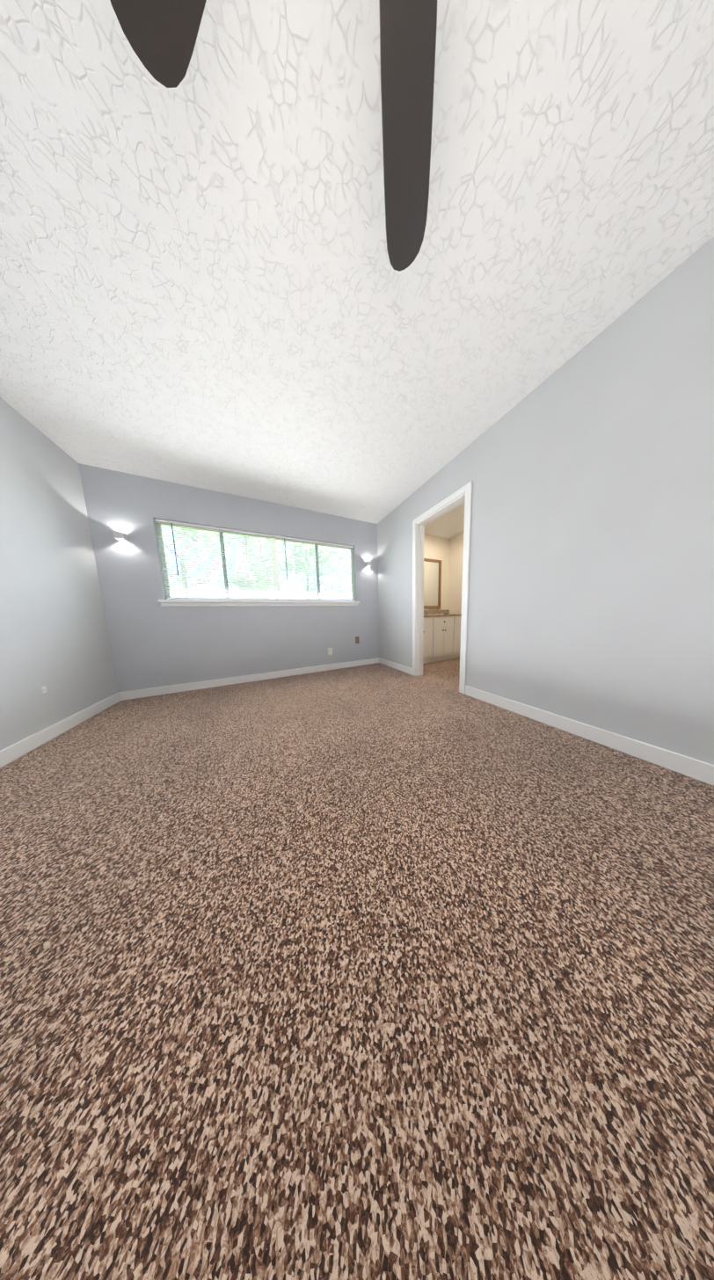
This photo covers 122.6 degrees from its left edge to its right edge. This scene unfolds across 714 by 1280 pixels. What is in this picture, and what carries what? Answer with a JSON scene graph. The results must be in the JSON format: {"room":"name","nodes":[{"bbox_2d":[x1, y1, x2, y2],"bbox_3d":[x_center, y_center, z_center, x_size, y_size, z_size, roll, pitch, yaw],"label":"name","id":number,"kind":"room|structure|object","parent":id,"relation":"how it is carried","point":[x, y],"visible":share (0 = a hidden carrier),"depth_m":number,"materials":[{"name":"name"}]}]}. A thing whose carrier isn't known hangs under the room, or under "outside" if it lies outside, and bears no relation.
{"room":"empty bedroom","nodes":[
{"label":"empty bedroom","id":0,"kind":"room"},
{"bbox_2d":[0,397,118,750],"bbox_3d":[-1.575,-0.276,-0.457,0.120,2.440,5.790,-5,7,-25],"label":"wall","id":1,"kind":"structure","parent":0,"point":[54,637],"depth_m":1.54,"materials":[{"name":"grey paint"}]},
{"bbox_2d":[40,685,46,693],"bbox_3d":[-2.348,0.373,1.470,0.011,0.050,0.032,-5,7,-25],"label":"electrical outlet","id":2,"kind":"object","parent":1,"relation":"attached to","point":[43,689],"visible":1,"depth_m":1.47,"materials":[{"name":"white plastic"}]},
{"bbox_2d":[0,691,121,768],"bbox_3d":[-1.478,0.881,-0.295,0.015,0.098,5.550,-5,7,-25],"label":"baseboard","id":3,"kind":"structure","parent":1,"relation":"attached to","point":[14,752],"depth_m":1.48,"materials":[{"name":"white wood"}]},
{"bbox_2d":[78,463,450,691],"bbox_3d":[-0.389,-0.731,3.214,5.190,2.440,0.120,-5,7,-25],"label":"wall","id":4,"kind":"structure","parent":0,"point":[154,643],"depth_m":2.45,"materials":[{"name":"grey paint"}]},
{"bbox_2d":[112,530,128,541],"bbox_3d":[-2.496,-1.095,2.068,0.075,0.070,0.075,-5,7,-25],"label":"sconce","id":5,"kind":"object","parent":4,"relation":"attached to","point":[120,536],"visible":1,"depth_m":2.04,"materials":[{"name":"white metal"}]},
{"bbox_2d":[119,657,378,700],"bbox_3d":[-1.124,0.505,2.912,3.390,0.098,0.015,-5,7,-25],"label":"baseboard","id":6,"kind":"structure","parent":4,"relation":"attached to","point":[165,689],"depth_m":2.65,"materials":[{"name":"white wood"}]},
{"bbox_2d":[156,523,354,600],"bbox_3d":[-1.183,-1.021,2.836,2.480,0.910,0.050,-5,7,-25],"label":"window","id":7,"kind":"structure","parent":4,"relation":"in","point":[273,555],"depth_m":2.67,"materials":[{"name":"metal"}]},
{"bbox_2d":[154,518,355,601],"bbox_3d":[-1.161,-1.020,2.789,2.468,0.900,0.041,-5,7,-25],"label":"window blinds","id":8,"kind":"object","parent":7,"relation":"attached to","point":[202,527],"visible":0.9,"depth_m":2.65,"materials":[{"name":"white plastic"}]},
{"bbox_2d":[157,599,359,606],"bbox_3d":[-1.137,-0.528,2.827,2.570,0.079,0.108,-5,7,-25],"label":"window sill","id":9,"kind":"structure","parent":4,"relation":"attached to","point":[214,603],"depth_m":2.62,"materials":[{"name":"white wood"}]},
{"bbox_2d":[327,647,332,654],"bbox_3d":[-0.438,0.187,3.211,0.070,0.115,0.008,-5,7,-25],"label":"electrical outlet","id":10,"kind":"object","parent":4,"relation":"attached to","point":[330,650],"visible":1,"depth_m":3.21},
{"bbox_2d":[355,636,359,643],"bbox_3d":[0.007,0.001,3.400,0.070,0.115,0.015,-5,7,-25],"label":"outlet","id":11,"kind":"object","parent":4,"relation":"attached to","point":[356,639],"visible":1,"depth_m":3.40,"materials":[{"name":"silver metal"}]},
{"bbox_2d":[365,560,371,567],"bbox_3d":[0.197,-1.291,3.328,0.075,0.070,0.075,-5,7,-25],"label":"sconce","id":12,"kind":"object","parent":4,"relation":"attached to","point":[368,563],"visible":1,"depth_m":3.30,"materials":[{"name":"white metal"}]},
{"bbox_2d":[423,558,441,608],"bbox_3d":[1.156,-1.110,3.827,1.336,0.980,0.026,-5,7,-25],"label":"bathroom mirror","id":13,"kind":"object","parent":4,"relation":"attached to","point":[432,583],"visible":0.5,"depth_m":4.01,"materials":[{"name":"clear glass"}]},
{"bbox_2d":[423,609,447,616],"bbox_3d":[1.292,-0.549,3.950,1.570,0.100,0.019,-5,7,-25],"label":"backsplash","id":14,"kind":"structure","parent":4,"relation":"attached to","point":[426,613],"depth_m":4.05,"materials":[{"name":"brown stone"}]},
{"bbox_2d":[0,662,713,1279],"bbox_3d":[0.063,0.851,0.434,3.660,0.100,5.790,-5,7,-25],"label":"floor carpet","id":15,"kind":"object","parent":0,"point":[378,970],"visible":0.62,"depth_m":0.44,"materials":[{"name":"brown carpet"}]},
{"bbox_2d":[0,0,713,538],"bbox_3d":[0.790,-1.739,0.522,5.440,0.100,5.790,-5,7,-25],"label":"ceiling","id":16,"kind":"structure","parent":0,"point":[204,285],"depth_m":0.81,"materials":[{"name":"white paint"}]},
{"bbox_2d":[109,0,436,271],"bbox_3d":[0.056,-1.295,0.091,1.275,0.640,1.235,-5,7,-25],"label":"fan","id":17,"kind":"object","parent":16,"relation":"hanging from","point":[161,36],"visible":1,"depth_m":0.49,"materials":[{"name":"black wood"}]},
{"bbox_2d":[422,657,459,687],"bbox_3d":[1.798,0.493,3.102,1.780,0.100,2.410,-5,7,-25],"label":"floor","id":18,"kind":"structure","parent":0,"point":[447,671],"depth_m":2.99,"materials":[{"name":"carpet"}]},
{"bbox_2d":[422,616,461,663],"bbox_3d":[1.437,-0.034,3.751,1.555,0.818,0.592,-5,7,-25],"label":"bathroom vanity","id":19,"kind":"object","parent":18,"relation":"on","point":[441,635],"depth_m":3.49,"materials":[{"name":"wood"}]},
{"bbox_2d":[436,612,461,616],"bbox_3d":[1.413,-0.458,3.708,1.570,0.035,0.574,-5,7,-25],"label":"countertop","id":20,"kind":"structure","parent":19,"relation":"on","point":[438,614],"depth_m":3.58,"materials":[{"name":"brown stone"}]},
{"bbox_2d":[448,532,463,614],"bbox_3d":[2.509,-0.831,3.309,0.120,2.440,2.410,-5,7,-25],"label":"wall","id":21,"kind":"structure","parent":0,"point":[454,581],"depth_m":4.06,"materials":[{"name":"paint"}]},
{"bbox_2d":[377,236,713,764],"bbox_3d":[1.623,-0.545,1.037,0.120,2.440,5.790,-5,7,-25],"label":"wall","id":22,"kind":"structure","parent":0,"point":[587,469],"depth_m":1.17,"materials":[{"name":"grey paint"}]},
{"bbox_2d":[378,657,412,675],"bbox_3d":[0.605,0.416,3.229,0.015,0.098,0.908,-5,7,-25],"label":"baseboard","id":23,"kind":"structure","parent":22,"relation":"attached to","point":[399,667],"depth_m":3.14,"materials":[{"name":"white wood"}]},
{"bbox_2d":[412,480,472,693],"bbox_3d":[1.006,-0.504,2.365,0.152,2.097,0.814,-5,7,-25],"label":"door frame","id":24,"kind":"structure","parent":22,"relation":"attached to","point":[461,495],"depth_m":2.36,"materials":[{"name":"white wood"}]},
{"bbox_2d":[465,685,713,785],"bbox_3d":[1.968,0.701,0.362,0.015,0.098,3.818,-5,7,-25],"label":"baseboard","id":25,"kind":"structure","parent":22,"relation":"attached to","point":[696,769],"depth_m":1.20,"materials":[{"name":"white wood"}]},
{"label":"outside","id":26,"kind":"structure","parent":0,"visible":0},
{"bbox_3d":[-12.541,-1.542,27.678,64.000,0.048,54.390,-5,7,-25],"label":"lawn","id":27,"kind":"structure","parent":26,"visible":0},
{"bbox_2d":[161,525,263,597],"bbox_3d":[-7.950,-3.836,9.161,6.310,8.353,7.133,-5,7,-25],"label":"tree","id":28,"kind":"object","parent":27,"relation":"on","point":[196,534],"depth_m":8.99,"materials":[{"name":"green plant"}]},
{"bbox_2d":[169,526,320,598],"bbox_3d":[-3.670,-3.129,7.122,4.807,7.138,4.374,-5,7,-25],"label":"tree","id":29,"kind":"object","parent":27,"relation":"on","point":[239,542],"depth_m":6.35,"materials":[{"name":"green plant"}]},
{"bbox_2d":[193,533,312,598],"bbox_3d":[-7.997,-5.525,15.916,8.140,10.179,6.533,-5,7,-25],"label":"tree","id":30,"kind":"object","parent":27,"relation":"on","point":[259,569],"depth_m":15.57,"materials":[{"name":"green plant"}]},
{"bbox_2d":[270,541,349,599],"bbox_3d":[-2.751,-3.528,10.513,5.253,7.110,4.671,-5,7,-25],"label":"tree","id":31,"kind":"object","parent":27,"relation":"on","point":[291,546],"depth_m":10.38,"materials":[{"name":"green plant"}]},
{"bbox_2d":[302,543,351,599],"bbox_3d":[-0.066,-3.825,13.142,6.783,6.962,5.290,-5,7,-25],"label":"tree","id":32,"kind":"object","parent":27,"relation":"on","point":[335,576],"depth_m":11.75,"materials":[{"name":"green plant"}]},
{"bbox_2d":[341,560,351,596],"bbox_3d":[1.172,-6.459,27.412,6.994,8.871,6.860,-5,7,-25],"label":"tree","id":33,"kind":"object","parent":27,"relation":"on","point":[347,579],"depth_m":26.20,"materials":[{"name":"green plant"}]}
]}

